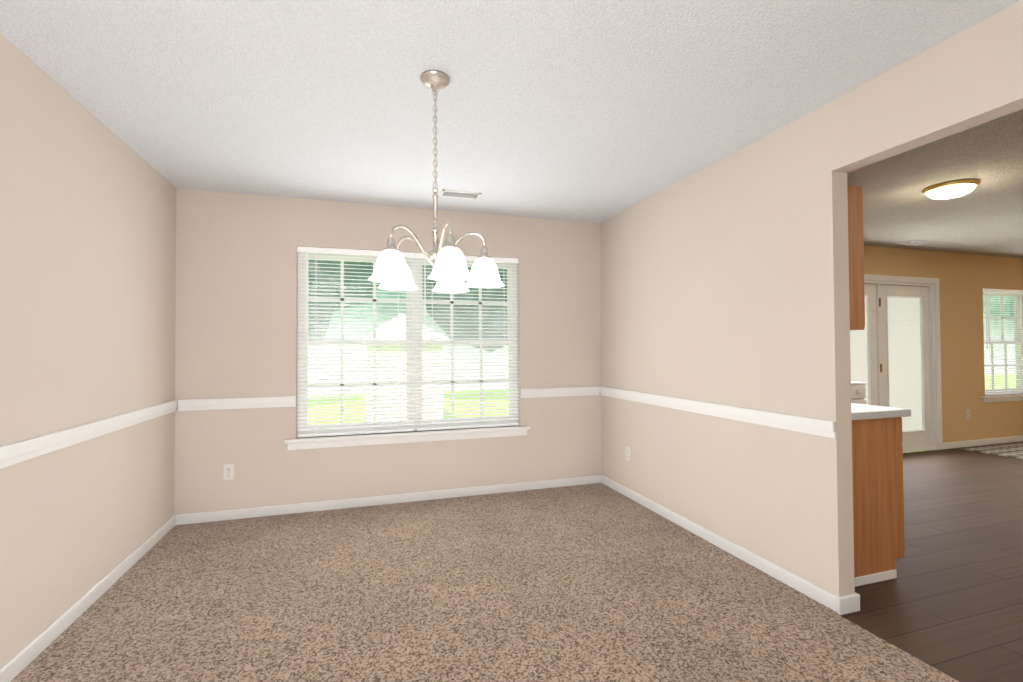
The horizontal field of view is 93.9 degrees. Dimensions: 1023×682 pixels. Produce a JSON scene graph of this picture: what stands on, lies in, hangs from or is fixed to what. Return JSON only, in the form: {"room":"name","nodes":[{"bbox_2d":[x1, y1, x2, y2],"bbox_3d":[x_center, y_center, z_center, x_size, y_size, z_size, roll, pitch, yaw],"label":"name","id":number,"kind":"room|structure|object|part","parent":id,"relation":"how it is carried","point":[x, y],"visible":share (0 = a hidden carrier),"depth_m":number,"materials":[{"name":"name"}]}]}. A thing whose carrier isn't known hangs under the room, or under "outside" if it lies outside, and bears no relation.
{"room":"dining room","nodes":[
{"label":"dining room","id":0,"kind":"room"},
{"bbox_2d":[0,33,175,668],"bbox_3d":[-1.780,0.063,1.113,0.150,2.460,4.920,0,-1,-18],"label":"wall","id":1,"kind":"structure","parent":0,"point":[87,259],"depth_m":2.25,"materials":[{"name":"beige paint"}]},
{"bbox_2d":[0,515,175,681],"bbox_3d":[-1.720,1.255,1.196,0.016,0.078,4.754,0,-1,-18],"label":"baseboard","id":2,"kind":"structure","parent":1,"relation":"attached to","point":[19,662],"depth_m":2.23,"materials":[{"name":"white wood"}]},
{"bbox_2d":[0,400,177,468],"bbox_3d":[-1.723,0.425,1.216,0.021,0.082,4.746,0,-1,-18],"label":"trim","id":3,"kind":"structure","parent":1,"relation":"attached to","point":[18,452],"depth_m":2.23,"materials":[{"name":"white wood"}]},
{"bbox_2d":[11,483,958,681],"bbox_3d":[-0.066,1.320,1.710,3.480,0.068,4.770,0,-1,-18],"label":"floor carpet","id":4,"kind":"object","parent":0,"point":[598,582],"visible":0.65,"depth_m":2.32,"materials":[{"name":"brown carpet"}]},
{"bbox_2d":[0,0,1022,258],"bbox_3d":[3.234,-1.204,2.804,10.730,0.080,5.070,0,-1,-18],"label":"ceiling","id":5,"kind":"structure","parent":0,"point":[595,111],"depth_m":2.24,"materials":[{"name":"white paint"}]},
{"bbox_2d":[368,70,504,292],"bbox_3d":[-0.323,-0.702,2.091,0.587,0.912,0.584,0,-1,-18],"label":"chandelier","id":6,"kind":"object","parent":5,"relation":"hanging from","point":[449,273],"visible":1,"depth_m":2.05,"materials":[{"name":"white glass"}]},
{"bbox_3d":[-0.334,-0.486,2.096,0.072,0.381,0.072,0,-1,-18],"label":"stem","id":7,"kind":"part","parent":6,"relation":"part of","materials":[{"name":"silver metal"}]},
{"bbox_3d":[-0.336,-0.887,2.103,0.021,0.442,0.021,0,-1,-18],"label":"chain","id":8,"kind":"part","parent":6,"relation":"part of","materials":[{"name":"silver metal"}]},
{"bbox_2d":[439,189,481,199],"bbox_3d":[-0.393,-1.125,3.674,0.300,0.009,0.150,0,-1,-18],"label":"ceiling vent","id":9,"kind":"object","parent":5,"relation":"in","point":[460,194],"visible":0.98,"depth_m":3.66,"materials":[{"name":"white metal"}]},
{"bbox_2d":[896,240,928,244],"bbox_3d":[4.574,-1.119,5.446,0.300,0.009,0.150,0,-1,-18],"label":"ceiling vent","id":10,"kind":"object","parent":5,"relation":"in","point":[911,242],"visible":1,"depth_m":5.43,"materials":[{"name":"white metal"}]},
{"bbox_2d":[923,179,979,198],"bbox_3d":[3.265,-1.109,3.552,0.316,0.084,0.316,0,-1,-18],"label":"kitchen ceiling light","id":11,"kind":"object","parent":5,"relation":"attached to","point":[952,189],"visible":1,"depth_m":3.48,"materials":[{"name":"white glass"}]},
{"bbox_2d":[174,188,1022,514],"bbox_3d":[2.498,0.112,5.127,10.730,2.460,0.150,0,-1,-18],"label":"wall","id":12,"kind":"structure","parent":0,"point":[236,320],"depth_m":3.91,"materials":[{"name":"beige paint"}]},
{"bbox_2d":[223,464,233,479],"bbox_3d":[-2.111,0.978,3.566,0.072,0.116,0.010,0,-1,-18],"label":"electrical outlet","id":13,"kind":"object","parent":12,"relation":"attached to","point":[228,471],"visible":1,"depth_m":3.56,"materials":[{"name":"white plastic"}]},
{"bbox_2d":[178,396,295,410],"bbox_3d":[-2.048,0.469,3.590,0.786,0.082,0.021,0,-1,-18],"label":"trim","id":14,"kind":"structure","parent":12,"relation":"attached to","point":[229,403],"depth_m":3.58,"materials":[{"name":"white wood"}]},
{"bbox_2d":[176,475,600,524],"bbox_3d":[-0.793,1.300,3.974,3.428,0.078,0.016,0,-1,-18],"label":"baseboard","id":15,"kind":"structure","parent":12,"relation":"attached to","point":[192,518],"depth_m":3.87,"materials":[{"name":"white wood"}]},
{"bbox_2d":[284,246,529,449],"bbox_3d":[-0.817,0.050,4.053,2.000,1.589,0.193,0,-1,-18],"label":"dining room window","id":16,"kind":"structure","parent":12,"relation":"in","point":[414,342],"depth_m":4.02,"materials":[{"name":"white"}]},
{"bbox_3d":[-0.835,0.008,4.110,1.690,1.355,0.032,0,-1,-18],"label":"glass","id":17,"kind":"part","parent":16,"relation":"part of","materials":[{"name":"white"}]},
{"bbox_2d":[520,387,599,397],"bbox_3d":[0.455,0.470,4.383,0.786,0.082,0.021,0,-1,-18],"label":"trim","id":18,"kind":"structure","parent":12,"relation":"attached to","point":[556,392],"depth_m":4.37,"materials":[{"name":"white wood"}]},
{"bbox_2d":[850,274,942,449],"bbox_3d":[4.371,0.281,5.672,1.970,2.120,0.105,0,-1,-18],"label":"french door","id":19,"kind":"structure","parent":12,"relation":"in","point":[915,439],"depth_m":5.82,"materials":[{"name":"white wood"}]},
{"bbox_3d":[4.373,0.331,5.666,0.024,1.680,0.030,0,-1,-18],"label":"french door frame hinges","id":20,"kind":"part","parent":19,"relation":"part of","materials":[{"name":"silver metal"}]},
{"bbox_2d":[850,295,922,430],"bbox_3d":[4.361,0.276,5.702,1.510,1.641,0.020,0,-1,-18],"label":"blinds","id":21,"kind":"object","parent":19,"relation":"attached to","point":[899,371],"depth_m":5.83,"materials":[{"name":"white plastic"}]},
{"bbox_3d":[4.366,0.277,5.687,1.514,1.645,0.004,0,-1,-18],"label":"glass","id":22,"kind":"part","parent":19,"relation":"part of","materials":[{"name":"clear glass"}]},
{"bbox_2d":[864,280,936,452],"bbox_3d":[4.358,0.317,5.712,1.830,2.050,0.150,0,-1,-18],"label":"door frame","id":23,"kind":"structure","parent":12,"relation":"attached to","point":[932,360],"depth_m":5.90,"materials":[{"name":"white wood"}]},
{"bbox_2d":[966,410,969,418],"bbox_3d":[5.811,0.931,6.076,0.072,0.116,0.010,0,-1,-18],"label":"electrical outlet","id":24,"kind":"object","parent":12,"relation":"attached to","point":[967,414],"visible":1,"depth_m":6.07,"materials":[{"name":"white plastic"}]},
{"bbox_2d":[943,435,1022,448],"bbox_3d":[6.417,1.302,6.257,2.275,0.078,0.016,0,-1,-18],"label":"baseboard","id":25,"kind":"structure","parent":12,"relation":"attached to","point":[971,443],"depth_m":6.13,"materials":[{"name":"white wood"}]},
{"bbox_2d":[981,288,1022,402],"bbox_3d":[6.581,0.056,6.396,1.140,1.484,0.193,0,-1,-18],"label":"kitchen window","id":26,"kind":"structure","parent":12,"relation":"in","point":[997,393],"depth_m":6.40,"materials":[{"name":"white"}]},
{"bbox_3d":[6.563,0.014,6.452,0.830,1.250,0.032,0,-1,-18],"label":"glass","id":27,"kind":"part","parent":26,"relation":"part of","materials":[{"name":"white"}]},
{"bbox_2d":[600,0,1022,596],"bbox_3d":[1.591,0.065,2.260,0.050,2.460,4.770,0,-1,-18],"label":"wall","id":28,"kind":"structure","parent":0,"point":[720,280],"depth_m":2.71,"materials":[{"name":"beige paint"}]},
{"bbox_2d":[626,447,630,461],"bbox_3d":[0.989,0.961,4.061,0.010,0.116,0.072,0,-1,-18],"label":"electrical outlet","id":29,"kind":"object","parent":28,"relation":"attached to","point":[628,454],"visible":1,"depth_m":4.05,"materials":[{"name":"white plastic"}]},
{"bbox_2d":[600,386,835,438],"bbox_3d":[1.193,0.449,3.401,0.021,0.082,2.340,0,-1,-18],"label":"trim","id":30,"kind":"structure","parent":28,"relation":"attached to","point":[818,427],"depth_m":2.87,"materials":[{"name":"white wood"}]},
{"bbox_2d":[601,475,837,611],"bbox_3d":[1.200,1.279,3.387,0.016,0.078,2.340,0,-1,-18],"label":"baseboard","id":31,"kind":"structure","parent":28,"relation":"attached to","point":[810,589],"depth_m":2.87,"materials":[{"name":"white wood"}]},
{"bbox_2d":[837,593,859,614],"bbox_3d":[1.610,1.257,2.281,0.132,0.078,0.016,0,-1,-18],"label":"baseboard","id":32,"kind":"structure","parent":28,"relation":"attached to","point":[847,604],"depth_m":2.27,"materials":[{"name":"white wood"}]},
{"bbox_2d":[847,185,864,329],"bbox_3d":[1.684,-0.446,2.800,0.343,0.780,0.525,0,-1,-18],"label":"upper cabinet","id":33,"kind":"object","parent":28,"relation":"attached to","point":[855,193],"depth_m":2.58,"materials":[{"name":"brown wood"}]},
{"bbox_2d":[838,441,1022,681],"bbox_3d":[4.882,1.326,3.277,7.000,0.060,4.770,0,-1,-18],"label":"floor","id":34,"kind":"structure","parent":0,"point":[948,600],"depth_m":2.66,"materials":[{"name":"brown wood"}]},
{"bbox_2d":[851,382,865,403],"bbox_3d":[3.007,0.788,4.809,0.756,1.090,0.713,0,-1,-18],"label":"range","id":35,"kind":"object","parent":34,"relation":"on","point":[858,392],"visible":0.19,"depth_m":4.61,"materials":[{"name":"white metal"}]},
{"bbox_2d":[852,417,904,586],"bbox_3d":[1.820,0.864,2.818,0.613,0.880,0.525,0,-1,-18],"label":"base cabinet","id":36,"kind":"object","parent":34,"relation":"on","point":[878,493],"depth_m":2.59,"materials":[{"name":"brown wood"}]},
{"bbox_2d":[851,403,910,420],"bbox_3d":[1.596,0.419,3.568,0.640,0.040,2.124,0,-1,-18],"label":"countertop","id":37,"kind":"structure","parent":36,"relation":"on","point":[858,412],"depth_m":2.61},
{"bbox_2d":[961,442,1022,458],"bbox_3d":[6.331,1.328,5.824,1.400,0.012,0.650,0,-1,-18],"label":"kitchen rug","id":38,"kind":"object","parent":34,"relation":"on","point":[1013,450],"visible":1,"depth_m":5.83,"materials":[{"name":"beige fabric"}]},
{"label":"outside","id":39,"kind":"structure","parent":0,"visible":0},
{"bbox_2d":[308,374,1015,452],"bbox_3d":[6.341,1.822,13.576,70.000,0.100,13.660,0,-1,-18],"label":"lawn","id":40,"kind":"structure","parent":39,"point":[472,405],"depth_m":13.83,"materials":[{"name":"green plant"}]},
{"bbox_2d":[361,314,449,421],"bbox_3d":[-2.299,0.579,10.056,1.760,2.350,1.760,0,-1,-18],"label":"house","id":41,"kind":"structure","parent":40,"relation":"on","point":[390,347],"depth_m":9.32,"materials":[{"name":"white"}]},
{"bbox_2d":[308,265,1015,395],"bbox_3d":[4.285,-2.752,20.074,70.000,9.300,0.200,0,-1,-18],"label":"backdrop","id":42,"kind":"structure","parent":39,"point":[995,311],"depth_m":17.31,"materials":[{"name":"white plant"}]},
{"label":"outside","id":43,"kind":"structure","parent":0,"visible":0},
{"bbox_2d":[308,260,918,364],"bbox_3d":[2.213,-1.299,15.901,32.372,5.948,3.750,0,-1,-18],"label":"trees","id":44,"kind":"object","parent":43,"point":[353,276],"depth_m":13.47,"materials":[{"name":"green plant"}]}
]}

